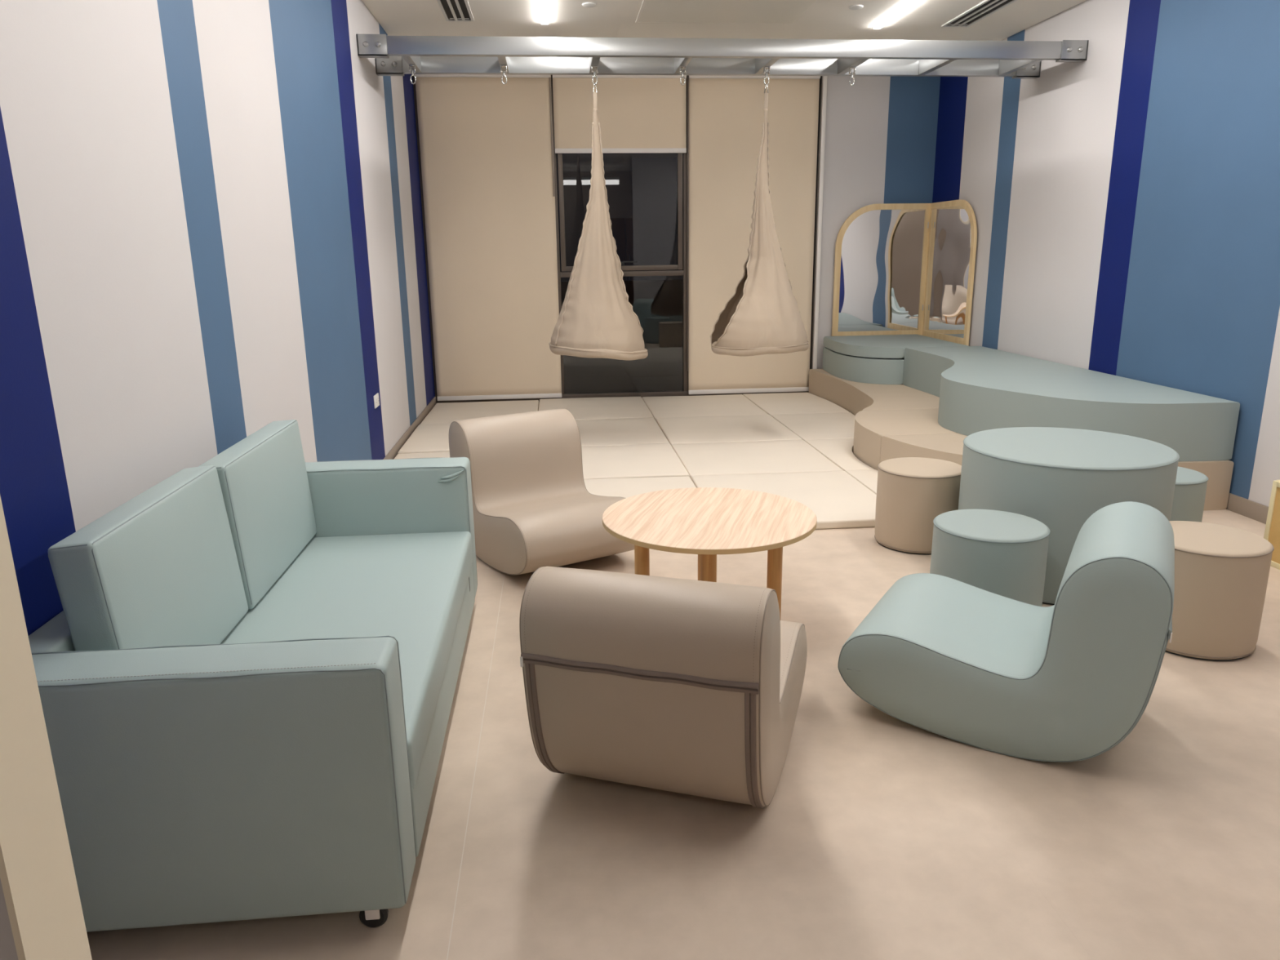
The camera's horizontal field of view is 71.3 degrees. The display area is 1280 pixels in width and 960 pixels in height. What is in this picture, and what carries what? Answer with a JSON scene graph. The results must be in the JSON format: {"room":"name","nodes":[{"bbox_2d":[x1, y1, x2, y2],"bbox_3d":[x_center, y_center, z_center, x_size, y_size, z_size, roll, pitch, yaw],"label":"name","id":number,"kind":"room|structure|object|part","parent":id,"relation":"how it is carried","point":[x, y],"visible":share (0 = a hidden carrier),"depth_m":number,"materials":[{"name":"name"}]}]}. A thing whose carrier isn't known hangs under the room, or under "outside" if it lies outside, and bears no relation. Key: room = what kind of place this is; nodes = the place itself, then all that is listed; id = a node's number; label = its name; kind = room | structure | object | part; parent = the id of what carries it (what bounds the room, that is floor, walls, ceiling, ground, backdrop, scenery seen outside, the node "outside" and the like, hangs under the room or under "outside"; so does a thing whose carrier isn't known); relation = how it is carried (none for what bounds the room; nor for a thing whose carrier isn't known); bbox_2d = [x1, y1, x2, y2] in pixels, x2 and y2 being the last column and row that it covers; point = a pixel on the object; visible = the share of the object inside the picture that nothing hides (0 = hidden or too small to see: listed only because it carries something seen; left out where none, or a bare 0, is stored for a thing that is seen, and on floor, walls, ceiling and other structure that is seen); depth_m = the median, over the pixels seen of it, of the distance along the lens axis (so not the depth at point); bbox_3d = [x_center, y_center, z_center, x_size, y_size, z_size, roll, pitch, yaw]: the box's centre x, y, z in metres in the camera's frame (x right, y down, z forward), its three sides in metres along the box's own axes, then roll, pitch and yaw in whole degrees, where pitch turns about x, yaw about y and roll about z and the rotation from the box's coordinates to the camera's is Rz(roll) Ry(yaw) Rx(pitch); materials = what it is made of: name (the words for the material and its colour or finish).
{"room":"sensory therapy room","nodes":[
{"label":"sensory therapy room","id":0,"kind":"room"},
{"bbox_2d":[0,879,17,959],"bbox_3d":[-1.025,-0.278,0.711,0.783,3.351,0.092,-2,14,-5],"label":"wall","id":1,"kind":"structure","parent":0,"point":[7,947],"depth_m":0.89,"materials":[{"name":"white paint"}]},
{"bbox_2d":[0,495,92,959],"bbox_3d":[-0.632,-0.292,0.746,0.007,3.311,0.102,-2,14,-5],"label":"trim","id":2,"kind":"structure","parent":1,"relation":"attached to","point":[37,877],"depth_m":0.90,"materials":[{"name":"beige paint"}]},
{"bbox_2d":[0,0,435,635],"bbox_3d":[-1.691,-0.954,3.385,0.120,3.351,12.120,-2,14,-5],"label":"wall","id":3,"kind":"structure","parent":0,"point":[211,230],"depth_m":3.17,"materials":[{"name":"white paint"}]},
{"bbox_2d":[373,392,379,408],"bbox_3d":[-1.874,-0.565,6.348,0.012,0.090,0.150,-2,14,-5],"label":"wall socket","id":4,"kind":"object","parent":3,"relation":"attached to","point":[376,402],"visible":1,"depth_m":6.32,"materials":[{"name":"white plastic"}]},
{"bbox_2d":[382,396,435,459],"bbox_3d":[-1.748,0.224,5.257,0.014,0.100,8.563,-2,14,-5],"label":"baseboard","id":5,"kind":"structure","parent":3,"relation":"attached to","point":[393,451],"depth_m":7.68,"materials":[{"name":"beige wood"}]},
{"bbox_2d":[355,34,1088,85],"bbox_3d":[0.652,-3.122,6.736,5.292,0.256,0.758,-2,14,-5],"label":"frame","id":6,"kind":"object","parent":3,"relation":"attached to","point":[393,55],"visible":1,"depth_m":6.56,"materials":[{"name":"silver metal"}]},
{"bbox_2d":[709,84,808,356],"bbox_3d":[0.966,-2.036,7.059,0.805,2.047,0.745,-2,14,-5],"label":"swing","id":7,"kind":"object","parent":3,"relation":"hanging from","point":[762,316],"visible":1,"depth_m":7.00,"materials":[{"name":"fabric"}]},
{"bbox_2d":[711,341,808,356],"bbox_3d":[0.978,-1.093,7.298,0.792,0.103,0.728,-2,14,-5],"label":"seat cushion","id":8,"kind":"object","parent":7,"relation":"on","point":[741,348],"depth_m":6.99,"materials":[{"name":"fabric"}]},
{"bbox_2d":[548,83,648,359],"bbox_3d":[-0.346,-1.981,6.946,0.825,2.065,0.762,-2,14,-5],"label":"swing","id":9,"kind":"object","parent":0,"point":[597,319],"visible":1,"depth_m":6.88,"materials":[{"name":"fabric"}]},
{"bbox_2d":[549,342,648,359],"bbox_3d":[-0.331,-1.049,7.184,0.792,0.142,0.729,-2,14,-5],"label":"seat cushion","id":10,"kind":"object","parent":9,"relation":"on","point":[620,351],"depth_m":6.88,"materials":[{"name":"fabric"}]},
{"bbox_2d":[86,402,1279,959],"bbox_3d":[1.015,0.543,4.136,5.393,0.030,12.120,-2,14,-5],"label":"floor","id":11,"kind":"structure","parent":0,"point":[880,836],"depth_m":2.41,"materials":[{"name":"plastic"}]},
{"bbox_2d":[28,419,477,932],"bbox_3d":[-1.079,0.386,2.933,0.896,0.922,2.082,-2,14,-5],"label":"sofa","id":12,"kind":"object","parent":11,"relation":"on","point":[247,673],"visible":0.93,"depth_m":2.04,"materials":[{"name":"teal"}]},
{"bbox_3d":[-1.467,0.480,2.917,0.107,0.619,1.714,-2,14,-5],"label":"panel","id":13,"kind":"part","parent":12,"relation":"part of","materials":[{"name":"grey"}]},
{"bbox_2d":[48,465,248,651],"bbox_3d":[-1.318,0.293,2.478,0.156,0.508,0.796,-2,14,-5],"label":"cushion","id":14,"kind":"object","parent":12,"relation":"on","point":[166,566],"depth_m":2.34,"materials":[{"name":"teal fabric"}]},
{"bbox_3d":[-0.993,0.697,2.043,0.888,0.628,0.194,-2,14,-5],"label":"armrest","id":15,"kind":"part","parent":12,"relation":"part of","materials":[{"name":"grey"}]},
{"bbox_2d":[198,419,316,609],"bbox_3d":[-1.382,0.095,3.273,0.151,0.498,0.844,-2,14,-5],"label":"cushion","id":16,"kind":"object","parent":12,"relation":"on","point":[269,494],"depth_m":3.15,"materials":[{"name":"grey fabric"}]},
{"bbox_2d":[220,531,472,789],"bbox_3d":[-1.023,0.510,2.969,0.786,0.176,1.706,-2,14,-5],"label":"seat cushion","id":17,"kind":"object","parent":12,"relation":"on","point":[411,588],"depth_m":3.02,"materials":[{"name":"teal fabric"}]},
{"bbox_3d":[-1.172,0.234,3.862,0.888,0.628,0.198,-2,14,-5],"label":"armrest","id":18,"kind":"part","parent":12,"relation":"part of","materials":[{"name":"grey"}]},
{"bbox_2d":[394,451,449,459],"bbox_3d":[-1.320,-0.081,6.523,1.065,0.051,1.045,-2,14,-5],"label":"floor mat","id":19,"kind":"object","parent":11,"relation":"on","point":[446,454],"visible":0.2,"depth_m":6.88,"materials":[{"name":"beige"}]},
{"bbox_2d":[397,423,450,453],"bbox_3d":[-1.426,-0.361,7.600,1.067,0.063,1.152,-2,14,-5],"label":"floor mat","id":20,"kind":"object","parent":11,"relation":"on","point":[427,437],"visible":0.34,"depth_m":7.39,"materials":[{"name":"beige"}]},
{"bbox_2d":[420,400,538,424],"bbox_3d":[-1.541,-0.655,8.773,1.070,0.052,1.251,-2,14,-5],"label":"floor mat","id":21,"kind":"object","parent":11,"relation":"on","point":[445,412],"visible":0.55,"depth_m":8.84,"materials":[{"name":"beige"}]},
{"bbox_2d":[448,408,634,574],"bbox_3d":[-0.504,0.055,4.641,0.679,0.707,0.949,-10,17,-31],"label":"seat","id":22,"kind":"object","parent":11,"relation":"on","point":[533,508],"visible":0.81,"depth_m":4.62,"materials":[{"name":"beige"}]},
{"bbox_2d":[538,396,653,420],"bbox_3d":[-0.466,-0.699,8.867,1.083,0.064,1.243,-2,14,-5],"label":"floor mat","id":23,"kind":"object","parent":11,"relation":"on","point":[611,407],"visible":0.64,"depth_m":8.84,"materials":[{"name":"beige"}]},
{"bbox_2d":[576,417,669,446],"bbox_3d":[-0.350,-0.398,7.696,1.084,0.059,1.152,-2,14,-5],"label":"floor mat","id":24,"kind":"object","parent":11,"relation":"on","point":[629,431],"visible":0.44,"depth_m":7.62,"materials":[{"name":"beige"}]},
{"bbox_2d":[581,443,689,479],"bbox_3d":[-0.245,-0.126,6.617,1.084,0.064,1.047,-2,14,-5],"label":"floor mat","id":25,"kind":"object","parent":11,"relation":"on","point":[643,460],"visible":0.45,"depth_m":6.52,"materials":[{"name":"beige"}]},
{"bbox_2d":[583,476,696,497],"bbox_3d":[-0.138,0.153,5.538,1.086,0.057,1.164,-2,14,-5],"label":"floor mat","id":26,"kind":"object","parent":11,"relation":"on","point":[630,486],"visible":0.24,"depth_m":5.89,"materials":[{"name":"beige"}]},
{"bbox_2d":[519,565,807,808],"bbox_3d":[0.131,0.525,2.775,0.679,0.707,0.949,4,15,17],"label":"seat","id":27,"kind":"object","parent":11,"relation":"on","point":[693,687],"visible":1,"depth_m":2.34,"materials":[{"name":"beige"}]},
{"bbox_3d":[-0.318,0.489,2.400,0.008,0.030,0.004,4,15,17],"label":"zip pull","id":28,"kind":"part","parent":27,"relation":"part of","materials":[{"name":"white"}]},
{"bbox_2d":[641,394,768,419],"bbox_3d":[0.620,-0.734,8.965,1.090,0.054,1.250,-2,14,-5],"label":"floor mat","id":29,"kind":"object","parent":11,"relation":"on","point":[664,406],"visible":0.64,"depth_m":8.87,"materials":[{"name":"beige"}]},
{"bbox_2d":[602,487,817,617],"bbox_3d":[0.285,0.385,3.723,0.874,0.500,0.874,-2,14,-5],"label":"round table","id":30,"kind":"object","parent":11,"relation":"on","point":[707,522],"visible":0.75,"depth_m":3.60,"materials":[{"name":"brown wood"}]},
{"bbox_3d":[0.009,0.401,3.721,0.062,0.477,0.062,-2,14,-5],"label":"leg","id":31,"kind":"part","parent":30,"relation":"part of","materials":[{"name":"brown wood"}]},
{"bbox_3d":[0.289,0.328,3.989,0.062,0.477,0.062,-2,14,-5],"label":"leg","id":32,"kind":"part","parent":30,"relation":"part of","materials":[{"name":"brown wood"}]},
{"bbox_3d":[0.266,0.464,3.462,0.062,0.477,0.062,-2,14,-5],"label":"leg","id":33,"kind":"part","parent":30,"relation":"part of","materials":[{"name":"brown wood"}]},
{"bbox_3d":[0.561,0.393,3.721,0.062,0.477,0.062,-2,14,-5],"label":"leg","id":34,"kind":"part","parent":30,"relation":"part of","materials":[{"name":"brown wood"}]},
{"bbox_2d":[655,414,802,445],"bbox_3d":[0.735,-0.437,7.793,1.088,0.059,1.156,-2,14,-5],"label":"floor mat","id":35,"kind":"object","parent":11,"relation":"on","point":[750,428],"visible":0.73,"depth_m":7.67,"materials":[{"name":"beige"}]},
{"bbox_2d":[671,440,843,479],"bbox_3d":[0.841,-0.161,6.715,1.089,0.056,1.052,-2,14,-5],"label":"floor mat","id":36,"kind":"object","parent":11,"relation":"on","point":[780,456],"visible":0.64,"depth_m":6.61,"materials":[{"name":"beige"}]},
{"bbox_2d":[691,471,876,528],"bbox_3d":[0.947,0.114,5.635,1.090,0.057,1.159,-2,14,-5],"label":"floor mat","id":37,"kind":"object","parent":11,"relation":"on","point":[837,500],"visible":0.45,"depth_m":5.70,"materials":[{"name":"beige"}]},
{"bbox_2d":[742,392,848,415],"bbox_3d":[1.554,-0.764,9.049,0.776,0.048,1.254,-2,14,-5],"label":"floor mat","id":38,"kind":"object","parent":11,"relation":"on","point":[780,403],"visible":0.88,"depth_m":8.96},
{"bbox_2d":[770,412,854,439],"bbox_3d":[1.665,-0.465,7.877,0.768,0.048,1.164,-2,14,-5],"label":"floor mat","id":39,"kind":"object","parent":11,"relation":"on","point":[837,424],"visible":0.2,"depth_m":7.88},
{"bbox_2d":[804,438,873,471],"bbox_3d":[1.639,-0.185,6.787,0.502,0.048,1.059,-2,14,-5],"label":"floor mat","id":40,"kind":"object","parent":11,"relation":"on","point":[839,451],"visible":0.6,"depth_m":6.81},
{"bbox_2d":[845,469,878,494],"bbox_3d":[1.914,0.084,5.722,0.841,0.048,1.169,-2,14,-5],"label":"floor mat","id":41,"kind":"object","parent":11,"relation":"on","point":[868,477],"visible":0.1,"depth_m":6.05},
{"bbox_2d":[808,368,939,415],"bbox_3d":[2.433,-0.755,8.466,1.570,0.300,2.557,-2,14,-5],"label":"step","id":42,"kind":"structure","parent":11,"relation":"on","point":[854,397],"depth_m":8.20,"materials":[{"name":"beige"}]},
{"bbox_2d":[822,346,904,384],"bbox_3d":[2.521,-1.175,9.019,1.096,0.234,1.270,-2,14,-5],"label":"seat","id":43,"kind":"object","parent":42,"relation":"on","point":[845,366],"visible":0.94,"depth_m":8.54,"materials":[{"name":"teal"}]},
{"bbox_2d":[823,334,968,358],"bbox_3d":[2.519,-1.350,8.974,1.096,0.102,1.270,-2,14,-5],"label":"cushion","id":44,"kind":"object","parent":43,"relation":"on","point":[882,346],"visible":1,"depth_m":8.73,"materials":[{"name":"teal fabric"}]},
{"bbox_2d":[831,199,977,346],"bbox_3d":[2.613,-1.925,8.980,1.023,1.695,1.087,-2,14,-5],"label":"mirror","id":45,"kind":"object","parent":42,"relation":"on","point":[900,268],"visible":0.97,"depth_m":9.38,"materials":[{"name":"brown mirror"}]},
{"bbox_3d":[2.555,-2.054,9.491,1.007,1.695,0.028,-2,14,-5],"label":"wooden frame","id":46,"kind":"part","parent":45,"relation":"part of","materials":[{"name":"brown wood"}]},
{"bbox_3d":[2.553,-2.212,9.451,0.887,1.250,0.006,-2,14,-5],"label":"mirror pane","id":47,"kind":"part","parent":45,"relation":"part of","materials":[{"name":"mirror"}]},
{"bbox_3d":[3.107,-2.099,8.983,0.006,1.250,0.965,-2,14,-5],"label":"mirror pane","id":48,"kind":"part","parent":45,"relation":"part of","materials":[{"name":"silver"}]},
{"bbox_3d":[3.108,-1.942,9.024,0.028,1.695,1.085,-2,14,-5],"label":"wooden frame","id":49,"kind":"part","parent":45,"relation":"part of","materials":[{"name":"brown wood"}]},
{"bbox_2d":[902,346,1239,461],"bbox_3d":[2.749,-0.668,6.798,1.243,0.349,3.278,-2,14,-5],"label":"platform","id":50,"kind":"object","parent":42,"relation":"on","point":[978,388],"visible":0.9,"depth_m":5.73,"materials":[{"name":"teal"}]},
{"bbox_2d":[853,408,958,471],"bbox_3d":[2.493,-0.316,6.748,1.787,0.300,0.977,-2,14,-5],"label":"step","id":51,"kind":"structure","parent":11,"relation":"on","point":[870,426],"depth_m":6.52,"materials":[{"name":"beige"}]},
{"bbox_2d":[874,457,961,554],"bbox_3d":[1.501,0.129,4.799,0.449,0.431,0.449,-2,14,-5],"label":"stool","id":52,"kind":"object","parent":11,"relation":"on","point":[912,491],"visible":0.79,"depth_m":4.63,"materials":[{"name":"beige leather"}]},
{"bbox_2d":[929,509,1050,606],"bbox_3d":[1.470,0.387,3.783,0.457,0.436,0.457,-2,14,-5],"label":"stool","id":53,"kind":"object","parent":11,"relation":"on","point":[1004,553],"visible":0.54,"depth_m":3.59,"materials":[{"name":"teal leather"}]},
{"bbox_2d":[837,501,1174,762],"bbox_3d":[1.240,0.446,3.027,0.949,0.707,0.679,8,17,29],"label":"seat","id":54,"kind":"object","parent":11,"relation":"on","point":[1069,679],"visible":1,"depth_m":2.77,"materials":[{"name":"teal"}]},
{"bbox_2d":[880,433,1233,510],"bbox_3d":[2.600,-0.065,5.763,1.767,0.300,1.058,-2,14,-5],"label":"step","id":55,"kind":"structure","parent":11,"relation":"on","point":[945,446],"depth_m":5.68,"materials":[{"name":"beige"}]},
{"bbox_2d":[958,426,1179,604],"bbox_3d":[2.019,0.142,4.289,0.921,0.646,0.921,-2,14,-5],"label":"table","id":56,"kind":"object","parent":11,"relation":"on","point":[1057,477],"visible":0.56,"depth_m":3.93,"materials":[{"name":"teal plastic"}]},
{"bbox_2d":[1170,466,1208,522],"bbox_3d":[2.716,0.150,4.704,0.435,0.406,0.435,-2,14,-5],"label":"stool","id":57,"kind":"object","parent":11,"relation":"on","point":[1190,487],"visible":0.24,"depth_m":4.49,"materials":[{"name":"teal leather"}]},
{"bbox_2d":[1165,520,1274,661],"bbox_3d":[2.231,0.430,3.567,0.447,0.441,0.447,-2,14,-5],"label":"stool","id":58,"kind":"object","parent":11,"relation":"on","point":[1222,572],"visible":0.66,"depth_m":3.38,"materials":[{"name":"beige leather"}]},
{"bbox_2d":[1263,480,1279,569],"bbox_3d":[3.408,0.317,3.985,0.490,0.422,0.987,-2,14,-5],"label":"storage box","id":59,"kind":"object","parent":11,"relation":"on","point":[1272,531],"visible":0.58,"depth_m":4.39,"materials":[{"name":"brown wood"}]},
{"bbox_3d":[3.173,0.326,3.965,0.005,0.368,0.935,-2,14,-5],"label":"panel","id":60,"kind":"part","parent":59,"relation":"part of","materials":[{"name":"brown wood"}]},
{"bbox_2d":[361,0,1085,40],"bbox_3d":[0.977,-2.715,3.250,5.493,0.100,12.020,-2,14,-5],"label":"ceiling","id":61,"kind":"structure","parent":0,"point":[827,19],"depth_m":7.08,"materials":[{"name":"white paint"}]},
{"bbox_2d":[436,0,474,21],"bbox_3d":[-1.330,-3.397,6.255,0.215,0.012,1.390,-2,14,-5],"label":"ceiling vent","id":62,"kind":"object","parent":61,"relation":"in","point":[451,10],"visible":1,"depth_m":6.63,"materials":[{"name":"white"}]},
{"bbox_2d":[539,0,549,24],"bbox_3d":[-0.467,-2.865,4.143,0.066,0.017,6.006,-2,14,-5],"label":"recessed light","id":63,"kind":"object","parent":61,"relation":"in","point":[544,4],"visible":1,"depth_m":6.67,"materials":[{"name":"white plastic"}]},
{"bbox_2d":[582,2,596,7],"bbox_3d":[-0.371,-3.483,6.540,0.108,0.012,0.108,-2,14,-5],"label":"ceiling disc","id":64,"kind":"object","parent":61,"relation":"attached to","point":[584,4],"visible":1,"depth_m":6.52,"materials":[{"name":"white plastic"}]},
{"bbox_2d":[635,0,819,24],"bbox_3d":[0.682,-3.436,6.292,1.280,0.007,1.700,-2,14,-5],"label":"ceiling panel","id":65,"kind":"object","parent":61,"relation":"attached to","point":[691,11],"visible":1,"depth_m":6.75,"materials":[{"name":"white metal"}]},
{"bbox_2d":[848,4,863,9],"bbox_3d":[1.622,-3.549,6.698,0.108,0.012,0.108,-2,14,-5],"label":"ceiling disc","id":66,"kind":"object","parent":61,"relation":"attached to","point":[853,6],"visible":1,"depth_m":6.68,"materials":[{"name":"white plastic"}]},
{"bbox_2d":[872,0,921,29],"bbox_3d":[2.228,-2.967,4.407,0.066,0.017,6.056,-2,14,-5],"label":"recessed light","id":67,"kind":"object","parent":61,"relation":"in","point":[911,3],"visible":1,"depth_m":6.87,"materials":[{"name":"white plastic"}]},
{"bbox_2d":[941,0,1017,26],"bbox_3d":[2.646,-3.543,6.623,0.225,0.012,1.420,-2,14,-5],"label":"ceiling vent","id":68,"kind":"object","parent":61,"relation":"in","point":[985,8],"visible":1,"depth_m":6.90,"materials":[{"name":"black"}]},
{"bbox_2d":[816,75,940,368],"bbox_3d":[2.535,-2.580,9.515,1.289,3.351,0.160,-2,14,-5],"label":"wall","id":69,"kind":"structure","parent":0,"point":[881,131],"depth_m":9.22,"materials":[{"name":"white paint"}]},
{"bbox_2d":[412,74,822,404],"bbox_3d":[-0.145,-2.468,9.234,4.104,3.321,0.143,-2,14,-5],"label":"window","id":70,"kind":"structure","parent":69,"relation":"in","point":[646,193],"depth_m":9.26,"materials":[{"name":"brown metal"}]},
{"bbox_2d":[414,74,561,400],"bbox_3d":[-1.506,-2.418,9.068,1.308,3.220,0.060,-2,14,-5],"label":"roller blind","id":71,"kind":"object","parent":70,"relation":"attached to","point":[486,149],"visible":0.97,"depth_m":9.04,"materials":[{"name":"fabric"}]},
{"bbox_3d":[-0.799,-2.762,9.099,0.050,1.235,0.075,-2,14,-5],"label":"sash frame","id":72,"kind":"part","parent":70,"relation":"part of","materials":[{"name":"brown metal"}]},
{"bbox_2d":[552,75,686,153],"bbox_3d":[-0.196,-3.657,8.881,1.323,0.760,0.060,-2,14,-5],"label":"roller blind","id":73,"kind":"object","parent":70,"relation":"attached to","point":[637,113],"visible":0.94,"depth_m":8.88,"materials":[{"name":"fabric"}]},
{"bbox_3d":[-0.191,-2.787,9.144,1.180,1.155,0.008,-2,14,-5],"label":"pane","id":74,"kind":"part","parent":70,"relation":"part of","materials":[{"name":"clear glass"}]},
{"bbox_3d":[-0.186,-2.210,9.300,1.167,0.050,0.075,-2,14,-5],"label":"sash frame","id":75,"kind":"part","parent":70,"relation":"part of","materials":[{"name":"brown metal"}]},
{"bbox_3d":[-0.177,-1.539,9.489,1.300,1.235,0.008,-2,14,-5],"label":"pane","id":76,"kind":"part","parent":70,"relation":"part of","materials":[{"name":"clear glass"}]},
{"bbox_3d":[-0.127,-0.908,9.664,4.104,0.085,0.085,-2,14,-5],"label":"frame","id":77,"kind":"part","parent":70,"relation":"part of","materials":[{"name":"brown metal"}]},
{"bbox_3d":[-0.115,-2.247,9.239,0.170,0.040,0.038,-2,14,-5],"label":"sash handle","id":78,"kind":"part","parent":70,"relation":"part of","materials":[{"name":"black metal"}]},
{"bbox_3d":[0.412,-2.806,9.207,0.050,1.235,0.075,-2,14,-5],"label":"sash frame","id":79,"kind":"part","parent":70,"relation":"part of","materials":[{"name":"brown metal"}]},
{"bbox_2d":[688,75,820,394],"bbox_3d":[1.167,-2.512,9.307,1.330,3.225,0.060,-2,14,-5],"label":"roller blind","id":80,"kind":"object","parent":70,"relation":"attached to","point":[726,113],"visible":0.73,"depth_m":9.22,"materials":[{"name":"fabric"}]},
{"bbox_3d":[1.184,-2.533,9.370,1.340,3.186,0.008,-2,14,-5],"label":"pane","id":81,"kind":"part","parent":70,"relation":"part of","materials":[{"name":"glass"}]},
{"bbox_2d":[812,75,827,368],"bbox_3d":[1.879,-2.542,9.361,0.040,3.271,0.045,-2,14,-5],"label":"trim","id":82,"kind":"structure","parent":69,"relation":"attached to","point":[824,97],"depth_m":9.30,"materials":[{"name":"white"}]},
{"bbox_2d":[932,0,1279,506],"bbox_3d":[3.697,-1.147,3.865,0.120,3.351,12.120,-2,14,-5],"label":"wall","id":83,"kind":"structure","parent":0,"point":[1124,199],"depth_m":6.08,"materials":[{"name":"white paint"}]},
{"bbox_2d":[1226,493,1268,524],"bbox_3d":[3.505,0.032,5.740,0.014,0.100,8.593,-2,14,-5],"label":"baseboard","id":84,"kind":"structure","parent":83,"relation":"attached to","point":[1254,510],"depth_m":5.21,"materials":[{"name":"beige"}]}
]}

